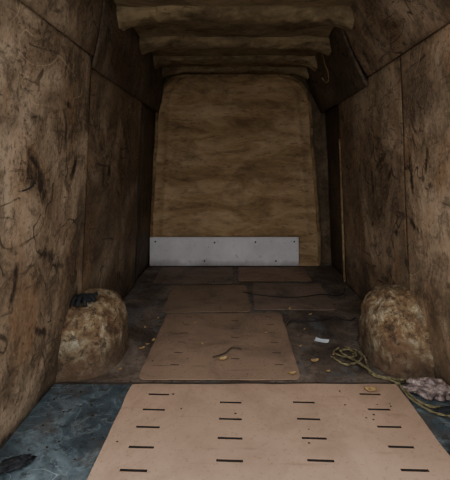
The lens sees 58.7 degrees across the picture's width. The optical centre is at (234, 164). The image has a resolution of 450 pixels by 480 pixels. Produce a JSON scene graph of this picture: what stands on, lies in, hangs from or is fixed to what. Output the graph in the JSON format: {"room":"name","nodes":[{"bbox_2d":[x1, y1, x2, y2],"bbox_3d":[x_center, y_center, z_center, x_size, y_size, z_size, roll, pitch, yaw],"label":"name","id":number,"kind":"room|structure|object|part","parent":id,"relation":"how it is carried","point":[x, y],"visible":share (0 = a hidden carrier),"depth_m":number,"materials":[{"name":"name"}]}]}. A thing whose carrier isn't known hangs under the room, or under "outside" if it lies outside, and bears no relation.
{"room":"loading area","nodes":[
{"label":"loading area","id":0,"kind":"room"},
{"bbox_2d":[0,0,164,448],"bbox_3d":[-0.784,0.025,2.560,0.183,1.951,2.880,0,0,0],"label":"wall","id":1,"kind":"structure","parent":0,"point":[47,47],"depth_m":1.67,"materials":[{"name":"brown wood"}]},
{"bbox_2d":[22,182,36,191],"bbox_3d":[-0.786,0.089,1.500,0.029,0.055,0.204,0,0,1],"label":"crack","id":2,"kind":"object","parent":1,"relation":"attached to","point":[33,182],"visible":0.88,"depth_m":1.51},
{"bbox_3d":[-0.801,0.205,1.627,0.089,1.591,1.015,0,0,0],"label":"panel","id":3,"kind":"part","parent":1,"relation":"part of","materials":[{"name":"brown wood"}]},
{"bbox_3d":[-0.731,-0.763,1.625,0.075,0.374,1.010,0,0,0],"label":"panel","id":4,"kind":"part","parent":1,"relation":"part of","materials":[{"name":"brown wood"}]},
{"bbox_2d":[82,56,141,299],"bbox_3d":[-0.810,0.205,2.721,0.088,1.591,1.158,0,0,0],"label":"panel","id":5,"kind":"object","parent":1,"relation":"attached to","point":[115,114],"visible":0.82,"depth_m":2.58,"materials":[{"name":"brown wood"}]},
{"bbox_3d":[-0.734,-0.733,3.067,0.081,0.434,1.865,0,0,0],"label":"panel","id":6,"kind":"part","parent":1,"relation":"part of","materials":[{"name":"brown wood"}]},
{"bbox_3d":[-0.832,0.205,3.650,0.087,1.591,0.700,0,0,0],"label":"panel","id":7,"kind":"part","parent":1,"relation":"part of","materials":[{"name":"brown wood"}]},
{"bbox_2d":[113,0,355,67],"bbox_3d":[-0.010,-0.934,2.570,1.460,0.030,2.900,0,0,0],"label":"lining","id":8,"kind":"object","parent":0,"point":[274,29],"visible":0.44,"depth_m":2.77,"materials":[{"name":"brown wood"}]},
{"bbox_2d":[139,36,330,55],"bbox_3d":[-0.010,-0.889,3.022,1.440,0.148,0.251,0,0,0],"label":"rib","id":9,"kind":"object","parent":8,"relation":"attached to","point":[312,43],"visible":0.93,"depth_m":2.94,"materials":[{"name":"brown wood"}]},
{"bbox_2d":[153,55,316,71],"bbox_3d":[-0.010,-0.896,3.521,1.440,0.137,0.231,0,0,0],"label":"rib","id":10,"kind":"object","parent":8,"relation":"attached to","point":[308,61],"visible":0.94,"depth_m":3.45,"materials":[{"name":"brown wood"}]},
{"bbox_2d":[116,5,354,31],"bbox_3d":[-0.010,-0.887,2.462,1.440,0.154,0.249,0,0,0],"label":"rib","id":11,"kind":"object","parent":8,"relation":"attached to","point":[342,17],"visible":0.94,"depth_m":2.39,"materials":[{"name":"brown wood"}]},
{"bbox_2d":[162,66,308,79],"bbox_3d":[-0.010,-0.897,3.901,1.440,0.134,0.178,0,0,0],"label":"rib","id":12,"kind":"object","parent":8,"relation":"attached to","point":[166,71],"visible":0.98,"depth_m":3.84,"materials":[{"name":"brown wood"}]},
{"bbox_2d":[149,73,331,265],"bbox_3d":[0.055,0.000,3.992,1.950,2.000,0.094,0,0,0],"label":"wall","id":13,"kind":"structure","parent":0,"point":[234,158],"depth_m":3.98,"materials":[{"name":"plywood"}]},
{"bbox_2d":[150,237,298,265],"bbox_3d":[-0.105,0.848,3.925,1.460,0.280,0.030,0,0,0],"label":"metal plate","id":14,"kind":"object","parent":13,"relation":"attached to","point":[164,251],"depth_m":3.92,"materials":[{"name":"metal"}]},
{"bbox_2d":[149,74,320,263],"bbox_3d":[0.000,0.035,3.975,1.709,1.888,0.036,0,0,0],"label":"bead","id":15,"kind":"object","parent":13,"relation":"attached to","point":[169,80],"visible":0.89,"depth_m":3.96},
{"bbox_2d":[306,0,449,385],"bbox_3d":[0.832,0.025,2.560,0.321,1.951,2.882,0,0,0],"label":"wall","id":16,"kind":"structure","parent":0,"point":[416,31],"depth_m":1.94,"materials":[{"name":"brown wood"}]},
{"bbox_2d":[322,54,328,82],"bbox_3d":[0.720,-0.773,3.194,0.071,0.236,0.039,0,0,41],"label":"strap","id":17,"kind":"object","parent":16,"relation":"hanging from","point":[322,54],"visible":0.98,"depth_m":3.18,"materials":[{"name":"plastic"}]},
{"bbox_3d":[0.945,0.205,3.685,0.092,1.591,0.630,0,0,0],"label":"panel","id":18,"kind":"part","parent":16,"relation":"part of","materials":[{"name":"brown wood"}]},
{"bbox_3d":[0.778,-0.731,3.303,0.203,0.438,1.395,0,0,0],"label":"panel","id":19,"kind":"part","parent":16,"relation":"part of","materials":[{"name":"brown wood"}]},
{"bbox_2d":[338,56,408,300],"bbox_3d":[0.912,0.205,2.740,0.090,1.591,1.260,0,0,0],"label":"panel","id":20,"kind":"object","parent":16,"relation":"attached to","point":[370,120],"visible":0.81,"depth_m":2.56,"materials":[{"name":"brown wood"}]},
{"bbox_2d":[339,139,345,281],"bbox_3d":[0.905,0.380,3.375,0.061,1.201,0.022,0,0,0],"label":"trim strip","id":21,"kind":"object","parent":20,"relation":"attached to","point":[341,191],"visible":0.93,"depth_m":3.37,"materials":[{"name":"brown wood"}]},
{"bbox_3d":[0.775,-0.760,1.860,0.203,0.379,1.480,0,0,0],"label":"panel","id":22,"kind":"part","parent":16,"relation":"part of","materials":[{"name":"brown wood"}]},
{"bbox_3d":[0.908,0.205,1.613,0.087,1.591,0.985,0,0,0],"label":"panel","id":23,"kind":"part","parent":16,"relation":"part of","materials":[{"name":"brown wood"}]},
{"bbox_3d":[0.062,1.076,2.590,1.965,0.128,3.020,0,0,0],"label":"underbody","id":24,"kind":"object","parent":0,"visible":0},
{"bbox_2d":[0,384,131,479],"bbox_3d":[-0.650,1.004,1.552,0.359,0.005,0.552,0,0,0],"label":"metal plate","id":25,"kind":"object","parent":24,"relation":"on","point":[73,427],"depth_m":1.50,"materials":[{"name":"grey metal"}]},
{"bbox_2d":[0,453,36,473],"bbox_3d":[-0.738,0.987,1.325,0.149,0.025,0.059,0,0,-26],"label":"rag","id":26,"kind":"object","parent":25,"relation":"on","point":[17,462],"visible":1,"depth_m":1.32,"materials":[{"name":"fabric"}]},
{"bbox_2d":[54,265,407,384],"bbox_3d":[0.060,1.004,2.945,1.920,0.012,2.230,0,0,0],"label":"floor","id":27,"kind":"structure","parent":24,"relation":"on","point":[158,294],"depth_m":2.40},
{"bbox_2d":[55,288,128,381],"bbox_3d":[-0.709,0.841,2.133,0.259,0.318,0.588,0,0,0],"label":"wheel arch","id":28,"kind":"object","parent":27,"relation":"on","point":[94,337],"visible":0.94,"depth_m":1.93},
{"bbox_2d":[70,291,97,306],"bbox_3d":[-0.756,0.673,2.011,0.124,0.048,0.131,0,0,-10],"label":"glove","id":29,"kind":"object","parent":28,"relation":"on","point":[83,297],"visible":1,"depth_m":1.99,"materials":[{"name":"black fabric"}]},
{"bbox_2d":[153,267,232,283],"bbox_3d":[-0.359,0.993,3.619,0.686,0.007,0.526,0,0,0],"label":"cardboard sheet","id":30,"kind":"object","parent":27,"relation":"on","point":[167,275],"visible":1,"depth_m":3.59,"materials":[{"name":"brown cardboard"}]},
{"bbox_2d":[163,285,250,312],"bbox_3d":[-0.202,0.993,2.999,0.618,0.009,0.615,0,0,0],"label":"cardboard sheet","id":31,"kind":"object","parent":27,"relation":"on","point":[228,301],"visible":1,"depth_m":2.95,"materials":[{"name":"brown cardboard"}]},
{"bbox_2d":[139,313,299,379],"bbox_3d":[-0.072,0.993,2.266,0.765,0.007,0.831,0,0,0],"label":"cardboard sheet","id":32,"kind":"object","parent":27,"relation":"on","point":[246,331],"visible":1,"depth_m":2.15,"materials":[{"name":"brown cardboard"}]},
{"bbox_2d":[213,347,241,357],"bbox_3d":[-0.046,0.983,2.108,0.176,0.011,0.038,0,0,-32],"label":"twig","id":33,"kind":"object","parent":32,"relation":"on","point":[231,347],"visible":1,"depth_m":2.10,"materials":[{"name":"brown wood"}]},
{"bbox_3d":[0.050,1.004,1.834,1.820,0.012,0.008,0,0,0],"label":"deck edge strip","id":34,"kind":"part","parent":27,"relation":"part of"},
{"bbox_2d":[28,277,444,459],"bbox_3d":[0.048,0.994,2.449,1.687,0.011,2.302,0,0,0],"label":"debris","id":35,"kind":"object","parent":27,"relation":"on","point":[213,277],"depth_m":1.89,"materials":[{"name":"brown plant"}]},
{"bbox_2d":[238,267,310,280],"bbox_3d":[0.345,0.993,3.650,0.632,0.007,0.464,0,0,0],"label":"cardboard sheet","id":36,"kind":"object","parent":27,"relation":"on","point":[247,273],"visible":1,"depth_m":3.62,"materials":[{"name":"brown cardboard"}]},
{"bbox_2d":[253,283,334,309],"bbox_3d":[0.420,0.992,3.051,0.577,0.008,0.633,0,0,0],"label":"cardboard sheet","id":37,"kind":"object","parent":27,"relation":"on","point":[319,302],"visible":0.99,"depth_m":2.99,"materials":[{"name":"brown cardboard"}]},
{"bbox_2d":[243,289,344,297],"bbox_3d":[0.481,0.988,3.065,0.831,0.017,0.176,0,0,-7],"label":"cable","id":38,"kind":"object","parent":27,"relation":"on","point":[344,289],"visible":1,"depth_m":3.02,"materials":[{"name":"grey plastic"}]},
{"bbox_2d":[287,317,354,324],"bbox_3d":[0.549,0.994,2.562,0.471,0.007,0.071,0,0,-10],"label":"cable","id":39,"kind":"object","parent":27,"relation":"on","point":[329,317],"visible":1,"depth_m":2.55,"materials":[{"name":"grey plastic"}]},
{"bbox_2d":[314,337,328,342],"bbox_3d":[0.490,0.992,2.260,0.077,0.009,0.049,0,0,23],"label":"paper scrap","id":40,"kind":"object","parent":27,"relation":"on","point":[316,338],"visible":1,"depth_m":2.27,"materials":[{"name":"white paper"}]},
{"bbox_2d":[331,346,449,416],"bbox_3d":[0.747,0.984,1.882,0.242,0.029,0.680,0,0,-33],"label":"rope tangle","id":41,"kind":"object","parent":27,"relation":"on","point":[412,398],"visible":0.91,"depth_m":1.87,"materials":[{"name":"fabric"}]},
{"bbox_2d":[357,284,434,378],"bbox_3d":[0.816,0.827,2.144,0.278,0.345,0.579,0,0,0],"label":"wheel arch","id":42,"kind":"object","parent":27,"relation":"on","point":[393,335],"visible":0.99,"depth_m":1.95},
{"bbox_2d":[397,385,449,454],"bbox_3d":[0.824,1.004,1.603,0.172,0.005,0.434,0,0,0],"label":"metal plate","id":43,"kind":"object","parent":24,"relation":"on","point":[441,432],"depth_m":1.57,"materials":[{"name":"grey metal"}]},
{"bbox_2d":[87,384,449,479],"bbox_3d":[0.132,0.995,1.470,1.203,0.005,0.695,0,0,0],"label":"cardboard sheet","id":44,"kind":"object","parent":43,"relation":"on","point":[268,437],"visible":1,"depth_m":1.47,"materials":[{"name":"brown cardboard"}]},
{"bbox_2d":[364,386,376,390],"bbox_3d":[0.595,0.982,1.756,0.054,0.016,0.033,0,0,0],"label":"dry leaf","id":45,"kind":"object","parent":44,"relation":"on","point":[365,387],"visible":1,"depth_m":1.76,"materials":[{"name":"plant"}]},
{"bbox_2d":[403,377,449,401],"bbox_3d":[0.841,0.964,1.745,0.209,0.070,0.115,0,0,0],"label":"crumpled plastic bag","id":46,"kind":"object","parent":43,"relation":"on","point":[427,388],"visible":1,"depth_m":1.72,"materials":[{"name":"plastic"}]},
{"bbox_2d":[436,406,449,414],"bbox_3d":[0.869,0.986,1.610,0.130,0.026,0.049,0,0,0],"label":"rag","id":47,"kind":"object","parent":43,"relation":"on","point":[445,410],"visible":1,"depth_m":1.60,"materials":[{"name":"fabric"}]}
]}

